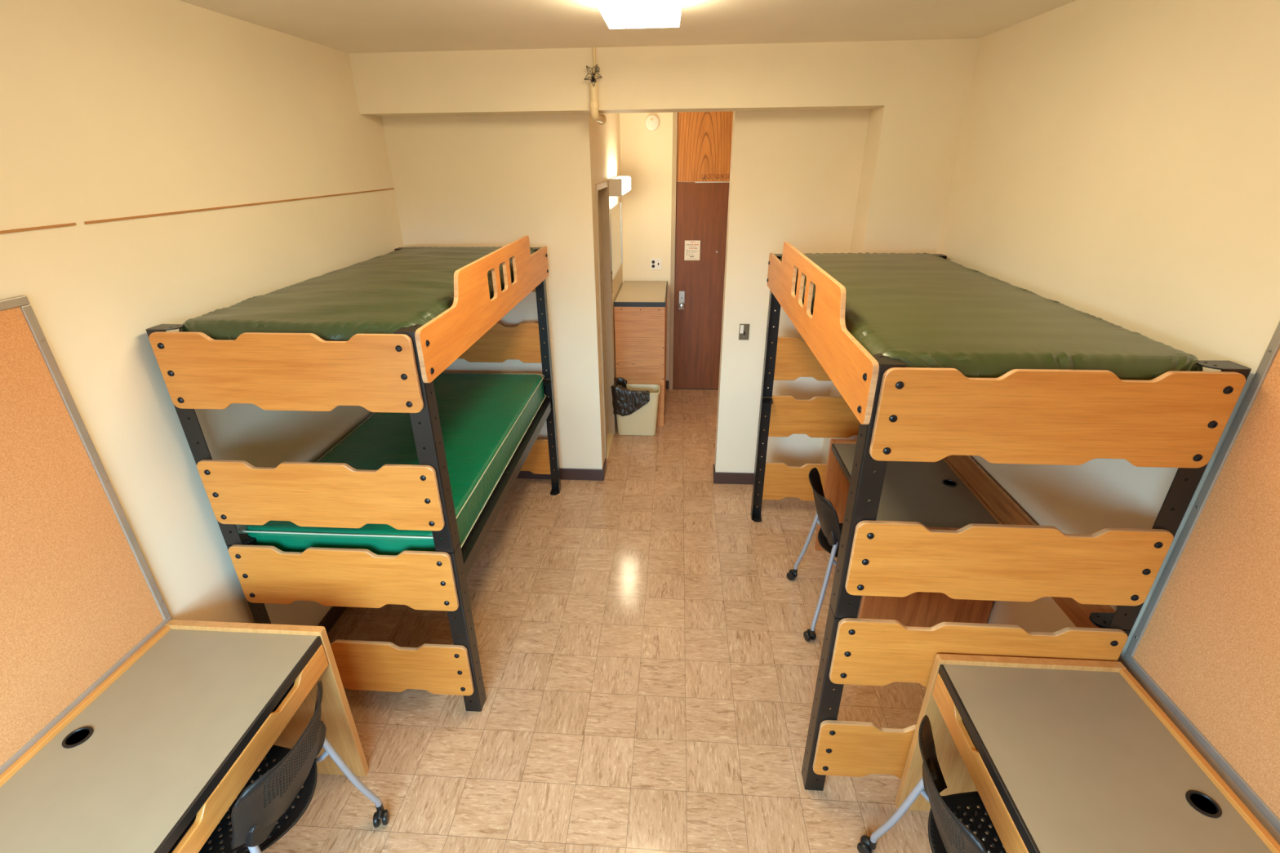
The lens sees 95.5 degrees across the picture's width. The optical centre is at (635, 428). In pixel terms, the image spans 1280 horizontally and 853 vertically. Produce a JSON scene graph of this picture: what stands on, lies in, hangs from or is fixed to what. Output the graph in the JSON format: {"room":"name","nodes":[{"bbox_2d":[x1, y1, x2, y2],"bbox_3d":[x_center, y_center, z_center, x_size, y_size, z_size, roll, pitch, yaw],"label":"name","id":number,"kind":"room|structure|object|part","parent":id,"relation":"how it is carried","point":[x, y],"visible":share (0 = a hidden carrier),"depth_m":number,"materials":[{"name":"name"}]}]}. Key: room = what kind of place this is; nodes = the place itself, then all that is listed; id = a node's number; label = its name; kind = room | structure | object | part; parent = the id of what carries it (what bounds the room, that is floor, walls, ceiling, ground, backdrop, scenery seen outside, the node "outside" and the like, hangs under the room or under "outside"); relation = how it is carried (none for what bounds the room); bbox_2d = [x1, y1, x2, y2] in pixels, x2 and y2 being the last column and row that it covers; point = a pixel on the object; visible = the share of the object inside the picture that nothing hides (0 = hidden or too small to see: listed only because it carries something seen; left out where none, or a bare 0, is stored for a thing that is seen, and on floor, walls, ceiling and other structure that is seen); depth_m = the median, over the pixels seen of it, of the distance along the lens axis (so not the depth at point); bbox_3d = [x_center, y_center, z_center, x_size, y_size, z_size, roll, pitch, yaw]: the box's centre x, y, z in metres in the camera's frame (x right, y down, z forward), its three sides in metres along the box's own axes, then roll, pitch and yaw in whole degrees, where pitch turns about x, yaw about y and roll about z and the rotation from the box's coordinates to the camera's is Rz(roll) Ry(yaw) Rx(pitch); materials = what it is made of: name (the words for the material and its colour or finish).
{"room":"dormitory room","nodes":[
{"label":"dormitory room","id":0,"kind":"room"},
{"bbox_2d":[0,0,404,626],"bbox_3d":[-1.743,-0.375,2.982,0.120,2.902,6.950,1,25,4],"label":"wall","id":1,"kind":"structure","parent":0,"point":[109,108],"depth_m":2.17,"materials":[{"name":"beige paint"}]},
{"bbox_2d":[0,222,76,233],"bbox_3d":[-1.835,-0.129,0.728,0.005,0.007,2.413,1,25,4],"label":"trim","id":2,"kind":"structure","parent":1,"relation":"attached to","point":[69,224],"depth_m":1.71,"materials":[{"name":"brown wood"}]},
{"bbox_2d":[0,295,172,774],"bbox_3d":[-1.795,0.428,1.379,0.019,1.220,1.220,1,25,4],"label":"corkboard","id":3,"kind":"object","parent":1,"relation":"attached to","point":[80,595],"visible":1,"depth_m":1.75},
{"bbox_2d":[84,187,394,223],"bbox_3d":[-1.675,-1.117,2.845,0.005,0.007,2.204,1,25,4],"label":"trim","id":4,"kind":"structure","parent":1,"relation":"attached to","point":[286,200],"depth_m":2.35,"materials":[{"name":"brown wood"}]},
{"bbox_2d":[317,606,346,633],"bbox_3d":[-1.735,1.329,2.641,0.009,0.100,4.657,1,25,4],"label":"baseboard","id":5,"kind":"structure","parent":1,"relation":"attached to","point":[335,613],"depth_m":3.23,"materials":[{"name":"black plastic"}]},
{"bbox_2d":[208,389,996,852],"bbox_3d":[0.050,1.021,3.498,3.685,0.100,6.950,1,25,4],"label":"floor","id":6,"kind":"structure","parent":0,"point":[650,670],"depth_m":2.81,"materials":[{"name":"tile"}]},
{"bbox_2d":[0,619,368,852],"bbox_3d":[-1.469,1.284,1.899,0.600,0.803,0.940,1,25,4],"label":"desk","id":7,"kind":"object","parent":6,"relation":"on","point":[154,757],"visible":1,"depth_m":1.76,"materials":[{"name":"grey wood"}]},
{"bbox_3d":[-1.762,0.956,1.768,0.020,0.088,0.880,1,25,4],"label":"rail","id":8,"kind":"part","parent":7,"relation":"part of","materials":[{"name":"brown wood"}]},
{"bbox_3d":[-1.185,1.020,1.755,0.020,0.101,0.872,1,25,4],"label":"drawer","id":9,"kind":"part","parent":7,"relation":"part of","materials":[{"name":"brown wood"}]},
{"bbox_3d":[-1.438,1.092,2.311,0.600,0.803,0.030,1,25,4],"label":"panel","id":10,"kind":"part","parent":7,"relation":"part of","materials":[{"name":"brown wood"}]},
{"bbox_2d":[198,680,389,852],"bbox_3d":[-1.238,1.263,1.903,0.541,0.832,0.590,1,25,4],"label":"chair","id":11,"kind":"object","parent":6,"relation":"on","point":[264,802],"visible":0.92,"depth_m":1.78,"materials":[{"name":"black plastic"}]},
{"bbox_3d":[-1.069,1.426,1.735,0.024,0.527,0.133,-19,31,-34],"label":"leg","id":12,"kind":"part","parent":11,"relation":"part of","materials":[{"name":"silver metal"}]},
{"bbox_3d":[-1.281,1.230,1.892,0.453,0.075,0.443,1,25,4],"label":"seat","id":13,"kind":"part","parent":11,"relation":"part of","materials":[{"name":"black plastic"}]},
{"bbox_3d":[-1.056,1.019,1.776,0.163,0.285,0.418,1,25,4],"label":"backrest","id":14,"kind":"part","parent":11,"relation":"part of","materials":[{"name":"black plastic"}]},
{"bbox_3d":[-1.040,1.248,2.115,0.133,0.527,0.024,-23,33,-39],"label":"leg","id":15,"kind":"part","parent":11,"relation":"part of","materials":[{"name":"silver metal"}]},
{"bbox_2d":[145,235,560,711],"bbox_3d":[-1.136,0.010,3.264,0.993,1.953,2.077,1,25,4],"label":"bunk bed","id":16,"kind":"object","parent":6,"relation":"on","point":[396,372],"visible":0.82,"depth_m":2.29,"materials":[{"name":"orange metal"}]},
{"bbox_3d":[-1.654,-0.356,2.055,0.101,0.004,0.072,1,25,4],"label":"post plate","id":17,"kind":"part","parent":16,"relation":"part of","materials":[{"name":"black metal"}]},
{"bbox_3d":[-1.660,0.470,2.439,0.074,1.826,0.074,1,25,4],"label":"post","id":18,"kind":"part","parent":16,"relation":"part of","materials":[{"name":"black metal"}]},
{"bbox_3d":[-1.645,0.466,2.437,0.101,0.004,0.072,1,25,4],"label":"post plate","id":19,"kind":"part","parent":16,"relation":"part of","materials":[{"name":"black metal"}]},
{"bbox_3d":[-1.645,0.475,2.441,0.101,0.004,0.072,1,25,4],"label":"post plate","id":20,"kind":"part","parent":16,"relation":"part of","materials":[{"name":"black metal"}]},
{"bbox_2d":[178,246,536,341],"bbox_3d":[-1.141,-0.727,2.927,0.913,0.146,2.000,1,25,4],"label":"mattress","id":21,"kind":"object","parent":16,"relation":"on","point":[389,292],"visible":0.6,"depth_m":2.33,"materials":[{"name":"green fabric"}]},
{"bbox_2d":[239,372,546,555],"bbox_3d":[-1.161,0.092,3.321,0.903,0.181,1.975,1,25,4],"label":"mattress","id":22,"kind":"object","parent":16,"relation":"on","point":[484,417],"visible":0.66,"depth_m":3.10,"materials":[{"name":"green plastic"}]},
{"bbox_3d":[-0.777,-0.344,2.009,0.072,0.004,0.101,1,25,4],"label":"post plate","id":23,"kind":"part","parent":16,"relation":"part of","materials":[{"name":"black metal"}]},
{"bbox_3d":[-0.769,0.488,2.380,0.074,1.826,0.074,1,25,4],"label":"post","id":24,"kind":"part","parent":16,"relation":"part of","materials":[{"name":"black metal"}]},
{"bbox_3d":[-0.663,-0.726,2.892,0.018,0.313,2.062,1,25,4],"label":"guard rail","id":25,"kind":"part","parent":16,"relation":"part of","materials":[{"name":"orange wood"}]},
{"bbox_3d":[-0.699,0.228,3.335,0.052,0.070,1.940,1,25,4],"label":"rail","id":26,"kind":"part","parent":16,"relation":"part of","materials":[{"name":"black metal"}]},
{"bbox_3d":[-0.636,-0.326,4.137,0.072,0.004,0.101,1,25,4],"label":"post plate","id":27,"kind":"part","parent":16,"relation":"part of","materials":[{"name":"black metal"}]},
{"bbox_3d":[-0.634,-0.337,4.149,0.074,1.826,0.074,1,25,4],"label":"post","id":28,"kind":"part","parent":16,"relation":"part of","materials":[{"name":"black metal"}]},
{"bbox_3d":[-0.627,0.494,4.519,0.072,0.004,0.101,1,25,4],"label":"post plate","id":29,"kind":"part","parent":16,"relation":"part of","materials":[{"name":"black metal"}]},
{"bbox_2d":[616,383,660,435],"bbox_3d":[0.010,-0.165,5.411,0.426,0.436,0.230,1,25,4],"label":"waste bin","id":30,"kind":"object","parent":6,"relation":"on","point":[642,422],"visible":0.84,"depth_m":5.36,"materials":[{"name":"beige plastic"}]},
{"bbox_2d":[610,377,649,416],"bbox_3d":[-0.043,-0.288,5.356,0.357,0.300,0.268,1,25,4],"label":"liner","id":31,"kind":"object","parent":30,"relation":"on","point":[625,402],"visible":0.99,"depth_m":5.24,"materials":[{"name":"black plastic"}]},
{"bbox_2d":[613,280,667,426],"bbox_3d":[0.071,-0.770,5.808,0.458,1.196,0.969,1,25,4],"label":"dresser","id":32,"kind":"object","parent":6,"relation":"on","point":[640,307],"visible":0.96,"depth_m":5.31,"materials":[{"name":"brown wood"}]},
{"bbox_3d":[0.291,-0.419,5.968,0.016,0.260,0.925,1,25,4],"label":"drawer","id":33,"kind":"part","parent":32,"relation":"part of","materials":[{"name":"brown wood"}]},
{"bbox_3d":[0.288,-0.664,5.854,0.016,0.260,0.925,1,25,4],"label":"drawer","id":34,"kind":"part","parent":32,"relation":"part of","materials":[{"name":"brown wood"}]},
{"bbox_3d":[0.283,-1.153,5.626,0.016,0.260,0.925,1,25,4],"label":"drawer","id":35,"kind":"part","parent":32,"relation":"part of","materials":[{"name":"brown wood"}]},
{"bbox_3d":[0.285,-0.908,5.740,0.016,0.260,0.925,1,25,4],"label":"drawer","id":36,"kind":"part","parent":32,"relation":"part of","materials":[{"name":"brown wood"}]},
{"bbox_2d":[786,467,843,641],"bbox_3d":[1.166,0.661,3.141,0.541,0.832,0.590,1,25,4],"label":"chair","id":37,"kind":"object","parent":6,"relation":"on","point":[829,533],"visible":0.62,"depth_m":3.02,"materials":[{"name":"black plastic"}]},
{"bbox_3d":[0.998,0.639,3.376,0.024,0.527,0.133,-19,31,-34],"label":"leg","id":38,"kind":"part","parent":37,"relation":"part of","materials":[{"name":"silver metal"}]},
{"bbox_3d":[0.969,0.817,2.995,0.133,0.527,0.024,-23,33,-39],"label":"leg","id":39,"kind":"part","parent":37,"relation":"part of","materials":[{"name":"silver metal"}]},
{"bbox_3d":[0.979,0.410,3.037,0.163,0.285,0.418,1,25,4],"label":"backrest","id":40,"kind":"part","parent":37,"relation":"part of","materials":[{"name":"black plastic"}]},
{"bbox_3d":[1.208,0.630,3.122,0.453,0.075,0.443,1,25,4],"label":"seat","id":41,"kind":"part","parent":37,"relation":"part of","materials":[{"name":"black plastic"}]},
{"bbox_2d":[814,439,1004,626],"bbox_3d":[1.443,0.633,3.230,0.600,0.803,0.940,1,25,4],"label":"desk","id":42,"kind":"object","parent":6,"relation":"on","point":[935,495],"visible":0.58,"depth_m":2.87,"materials":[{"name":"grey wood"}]},
{"bbox_3d":[1.474,0.441,3.641,0.600,0.803,0.030,1,25,4],"label":"panel","id":43,"kind":"part","parent":42,"relation":"part of","materials":[{"name":"brown wood"}]},
{"bbox_3d":[1.412,0.825,2.818,0.600,0.803,0.030,1,25,4],"label":"panel","id":44,"kind":"part","parent":42,"relation":"part of","materials":[{"name":"brown wood"}]},
{"bbox_3d":[1.729,0.316,3.060,0.020,0.088,0.880,1,25,4],"label":"rail","id":45,"kind":"part","parent":42,"relation":"part of","materials":[{"name":"brown wood"}]},
{"bbox_2d":[857,715,1006,852],"bbox_3d":[1.066,1.314,1.741,0.541,0.832,0.590,1,25,4],"label":"chair","id":46,"kind":"object","parent":6,"relation":"on","point":[947,833],"visible":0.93,"depth_m":1.79,"materials":[{"name":"black plastic"}]},
{"bbox_3d":[0.897,1.292,1.976,0.024,0.527,0.133,-19,31,-34],"label":"leg","id":47,"kind":"part","parent":46,"relation":"part of","materials":[{"name":"silver metal"}]},
{"bbox_3d":[0.878,1.063,1.637,0.163,0.285,0.418,1,25,4],"label":"backrest","id":48,"kind":"part","parent":46,"relation":"part of","materials":[{"name":"black plastic"}]},
{"bbox_3d":[1.108,1.283,1.722,0.453,0.075,0.443,1,25,4],"label":"seat","id":49,"kind":"part","parent":46,"relation":"part of","materials":[{"name":"black plastic"}]},
{"bbox_2d":[750,241,1251,791],"bbox_3d":[1.229,0.178,2.850,1.012,1.953,2.077,1,25,4],"label":"bunk bed","id":50,"kind":"object","parent":6,"relation":"on","point":[896,411],"visible":0.79,"depth_m":1.83,"materials":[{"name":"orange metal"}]},
{"bbox_3d":[0.863,0.644,4.164,0.072,0.004,0.101,1,25,4],"label":"post plate","id":51,"kind":"part","parent":50,"relation":"part of","materials":[{"name":"black metal"}]},
{"bbox_3d":[0.854,-0.188,3.793,0.074,1.826,0.074,1,25,4],"label":"post","id":52,"kind":"part","parent":50,"relation":"part of","materials":[{"name":"black metal"}]},
{"bbox_3d":[0.854,-0.176,3.782,0.072,0.004,0.101,1,25,4],"label":"post plate","id":53,"kind":"part","parent":50,"relation":"part of","materials":[{"name":"black metal"}]},
{"bbox_3d":[0.845,-1.007,3.395,0.072,0.004,0.101,1,25,4],"label":"post plate","id":54,"kind":"part","parent":50,"relation":"part of","materials":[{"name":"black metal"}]},
{"bbox_3d":[0.732,-0.579,2.542,0.018,0.313,2.062,1,25,4],"label":"guard rail","id":55,"kind":"part","parent":50,"relation":"part of","materials":[{"name":"orange wood"}]},
{"bbox_3d":[0.720,0.637,2.025,0.074,1.826,0.074,1,25,4],"label":"post","id":56,"kind":"part","parent":50,"relation":"part of","materials":[{"name":"black metal"}]},
{"bbox_3d":[0.713,-0.195,1.654,0.072,0.004,0.101,1,25,4],"label":"post plate","id":57,"kind":"part","parent":50,"relation":"part of","materials":[{"name":"black metal"}]},
{"bbox_3d":[1.722,-0.996,3.350,0.101,0.004,0.072,1,25,4],"label":"post plate","id":58,"kind":"part","parent":50,"relation":"part of","materials":[{"name":"black metal"}]},
{"bbox_2d":[778,252,1202,380],"bbox_3d":[1.208,-0.556,2.518,0.910,0.136,2.005,1,25,4],"label":"mattress","id":59,"kind":"object","parent":50,"relation":"on","point":[925,310],"visible":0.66,"depth_m":1.90,"materials":[{"name":"green fabric"}]},
{"bbox_3d":[1.597,0.650,1.965,0.101,0.004,0.072,1,25,4],"label":"post plate","id":60,"kind":"part","parent":50,"relation":"part of","materials":[{"name":"black metal"}]},
{"bbox_3d":[1.597,0.659,1.969,0.101,0.004,0.072,1,25,4],"label":"post plate","id":61,"kind":"part","parent":50,"relation":"part of","materials":[{"name":"black metal"}]},
{"bbox_3d":[1.612,0.655,1.965,0.074,1.826,0.074,1,25,4],"label":"post","id":62,"kind":"part","parent":50,"relation":"part of","materials":[{"name":"black metal"}]},
{"bbox_3d":[1.588,-0.171,1.583,0.101,0.004,0.072,1,25,4],"label":"post plate","id":63,"kind":"part","parent":50,"relation":"part of","materials":[{"name":"black metal"}]},
{"bbox_2d":[894,653,1279,852],"bbox_3d":[1.299,1.339,1.715,0.600,0.803,0.940,1,25,4],"label":"desk","id":64,"kind":"object","parent":6,"relation":"on","point":[1060,756],"visible":0.98,"depth_m":1.67,"materials":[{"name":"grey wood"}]},
{"bbox_3d":[1.009,1.064,1.609,0.020,0.101,0.872,1,25,4],"label":"drawer","id":65,"kind":"part","parent":64,"relation":"part of","materials":[{"name":"brown wood"}]},
{"bbox_3d":[1.330,1.147,2.127,0.600,0.803,0.030,1,25,4],"label":"panel","id":66,"kind":"part","parent":64,"relation":"part of","materials":[{"name":"brown wood"}]},
{"bbox_3d":[1.585,1.023,1.546,0.020,0.088,0.880,1,25,4],"label":"rail","id":67,"kind":"part","parent":64,"relation":"part of","materials":[{"name":"brown wood"}]},
{"bbox_2d":[591,113,622,457],"bbox_3d":[-0.270,-1.363,5.068,0.130,2.902,1.903,1,25,4],"label":"wall","id":68,"kind":"structure","parent":0,"point":[606,137],"depth_m":4.69,"materials":[{"name":"beige paint"}]},
{"bbox_2d":[602,458,606,477],"bbox_3d":[-0.256,0.332,4.747,0.010,0.100,0.195,1,25,4],"label":"baseboard","id":69,"kind":"structure","parent":68,"relation":"attached to","point":[604,468],"depth_m":4.74,"materials":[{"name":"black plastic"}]},
{"bbox_2d":[595,180,615,468],"bbox_3d":[-0.298,-0.805,4.714,0.140,2.190,0.728,1,25,4],"label":"door","id":70,"kind":"structure","parent":68,"relation":"in","point":[602,189],"depth_m":4.81,"materials":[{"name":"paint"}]},
{"bbox_2d":[606,433,613,459],"bbox_3d":[-0.294,0.185,5.176,0.130,0.006,0.638,1,25,4],"label":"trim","id":71,"kind":"structure","parent":68,"relation":"attached to","point":[610,436],"depth_m":5.30,"materials":[{"name":"wood"}]},
{"bbox_2d":[609,200,622,281],"bbox_3d":[-0.177,-1.711,5.260,0.016,0.580,0.960,1,25,4],"label":"mirror","id":72,"kind":"object","parent":68,"relation":"attached to","point":[615,213],"visible":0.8,"depth_m":5.22,"materials":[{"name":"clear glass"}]},
{"bbox_2d":[608,176,631,196],"bbox_3d":[-0.134,-2.065,4.953,0.128,0.130,0.730,1,25,4],"label":"wall sconce","id":73,"kind":"object","parent":68,"relation":"attached to","point":[619,186],"visible":0.89,"depth_m":4.64,"materials":[{"name":"white plastic"}]},
{"bbox_2d":[613,177,631,195],"bbox_3d":[-0.124,-2.065,4.952,0.108,0.118,0.704,1,25,4],"label":"diffuser","id":74,"kind":"object","parent":73,"relation":"attached to","point":[622,185],"depth_m":4.64,"materials":[{"name":"white plastic"}]},
{"bbox_2d":[382,109,870,473],"bbox_3d":[0.130,-0.920,4.109,3.445,2.902,0.150,1,25,4],"label":"wall","id":75,"kind":"structure","parent":0,"point":[468,180],"depth_m":3.83,"materials":[{"name":"beige paint"}]},
{"bbox_2d":[516,468,604,480],"bbox_3d":[-0.915,0.363,4.697,1.317,0.100,0.012,1,25,4],"label":"baseboard","id":76,"kind":"structure","parent":75,"relation":"attached to","point":[565,473],"depth_m":4.67,"materials":[{"name":"black plastic"}]},
{"bbox_2d":[712,463,715,478],"bbox_3d":[0.625,0.361,4.664,0.010,0.100,0.140,1,25,4],"label":"baseboard","id":77,"kind":"structure","parent":75,"relation":"attached to","point":[713,466],"depth_m":4.66,"materials":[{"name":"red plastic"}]},
{"bbox_2d":[713,471,754,484],"bbox_3d":[1.018,0.402,4.569,0.808,0.100,0.012,1,25,4],"label":"baseboard","id":78,"kind":"structure","parent":75,"relation":"attached to","point":[719,477],"depth_m":4.58,"materials":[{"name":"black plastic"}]},
{"bbox_2d":[738,324,749,339],"bbox_3d":[0.760,-0.673,4.082,0.070,0.114,0.020,1,25,4],"label":"light switch","id":79,"kind":"object","parent":75,"relation":"attached to","point":[744,332],"visible":1,"depth_m":4.08,"materials":[{"name":"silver metal"}]},
{"bbox_2d":[179,0,1075,53],"bbox_3d":[0.021,-1.700,2.230,3.685,0.100,6.950,1,25,4],"label":"ceiling","id":80,"kind":"structure","parent":0,"point":[348,26],"depth_m":2.59,"materials":[{"name":"paint"}]},
{"bbox_2d":[348,40,894,116],"bbox_3d":[-0.115,-2.013,3.382,3.009,0.303,0.277,1,25,4],"label":"beam","id":81,"kind":"structure","parent":80,"relation":"attached to","point":[827,75],"depth_m":3.26,"materials":[{"name":"beige paint"}]},
{"bbox_2d":[584,46,606,124],"bbox_3d":[-0.224,-1.964,3.357,0.102,0.366,0.360,1,25,4],"label":"pipe","id":82,"kind":"object","parent":81,"relation":"attached to","point":[601,119],"visible":1,"depth_m":3.24,"materials":[{"name":"beige metal"}]},
{"bbox_2d":[593,0,680,28],"bbox_3d":[-0.009,-1.389,1.773,0.293,0.078,1.236,1,25,4],"label":"ceiling light","id":83,"kind":"object","parent":80,"relation":"attached to","point":[617,14],"visible":1,"depth_m":2.10,"materials":[{"name":"white plastic"}]},
{"bbox_2d":[619,112,677,380],"bbox_3d":[0.270,-1.780,5.952,3.445,2.902,0.120,1,25,4],"label":"wall","id":84,"kind":"structure","parent":0,"point":[646,155],"depth_m":5.68,"materials":[{"name":"beige paint"}]},
{"bbox_2d":[644,114,659,131],"bbox_3d":[0.147,-2.825,5.383,0.136,0.136,0.042,1,25,4],"label":"smoke detector","id":85,"kind":"object","parent":84,"relation":"attached to","point":[651,122],"visible":1,"depth_m":5.37,"materials":[{"name":"white plastic"}]},
{"bbox_2d":[650,257,662,269],"bbox_3d":[0.204,-1.673,5.932,0.114,0.112,0.014,1,25,4],"label":"outlet plate","id":86,"kind":"object","parent":84,"relation":"attached to","point":[655,263],"visible":1,"depth_m":5.93,"materials":[{"name":"white plastic"}]},
{"bbox_2d":[665,380,668,389],"bbox_3d":[0.121,-0.486,6.495,0.496,0.100,0.010,1,25,4],"label":"baseboard","id":87,"kind":"structure","parent":84,"relation":"attached to","point":[667,381],"depth_m":6.48,"materials":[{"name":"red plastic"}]},
{"bbox_2d":[668,111,733,389],"bbox_3d":[0.859,-1.733,5.837,1.018,2.902,0.105,1,25,4],"label":"door","id":88,"kind":"structure","parent":84,"relation":"in","point":[701,157],"depth_m":5.81,"materials":[{"name":"brown wood"}]},
{"bbox_3d":[0.861,-1.744,5.861,1.018,2.902,0.052,1,25,4],"label":"frame","id":89,"kind":"part","parent":88,"relation":"part of","materials":[{"name":"grey paint"}]},
{"bbox_3d":[0.475,-1.271,6.058,0.060,0.060,0.061,1,25,4],"label":"knob","id":90,"kind":"part","parent":88,"relation":"part of","materials":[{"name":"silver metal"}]},
{"bbox_3d":[0.477,-1.333,6.067,0.058,0.190,0.012,1,25,4],"label":"lock plate","id":91,"kind":"part","parent":88,"relation":"part of","materials":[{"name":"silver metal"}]},
{"bbox_2d":[684,240,700,260],"bbox_3d":[0.567,-1.788,5.854,0.155,0.193,0.001,1,25,4],"label":"notice","id":92,"kind":"object","parent":88,"relation":"attached to","point":[692,248],"visible":1,"depth_m":5.85,"materials":[{"name":"beige paper"}]},
{"bbox_3d":[0.851,-2.716,5.420,0.930,0.768,0.032,1,25,4],"label":"transom panel","id":93,"kind":"part","parent":88,"relation":"part of","materials":[{"name":"brown wood"}]},
{"bbox_2d":[820,38,979,463],"bbox_3d":[1.616,-0.800,3.816,0.436,2.902,0.277,1,25,4],"label":"wall","id":94,"kind":"structure","parent":0,"point":[912,140],"depth_m":3.31,"materials":[{"name":"beige paint"}]},
{"bbox_2d":[936,0,1279,844],"bbox_3d":[1.813,-0.304,2.746,0.120,2.902,6.950,1,25,4],"label":"wall","id":95,"kind":"structure","parent":0,"point":[1117,162],"depth_m":2.01,"materials":[{"name":"beige paint"}]},
{"bbox_2d":[1124,320,1279,832],"bbox_3d":[1.623,0.485,1.176,0.019,1.220,1.220,1,25,4],"label":"corkboard","id":96,"kind":"object","parent":95,"relation":"attached to","point":[1206,641],"visible":1,"depth_m":1.60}
]}

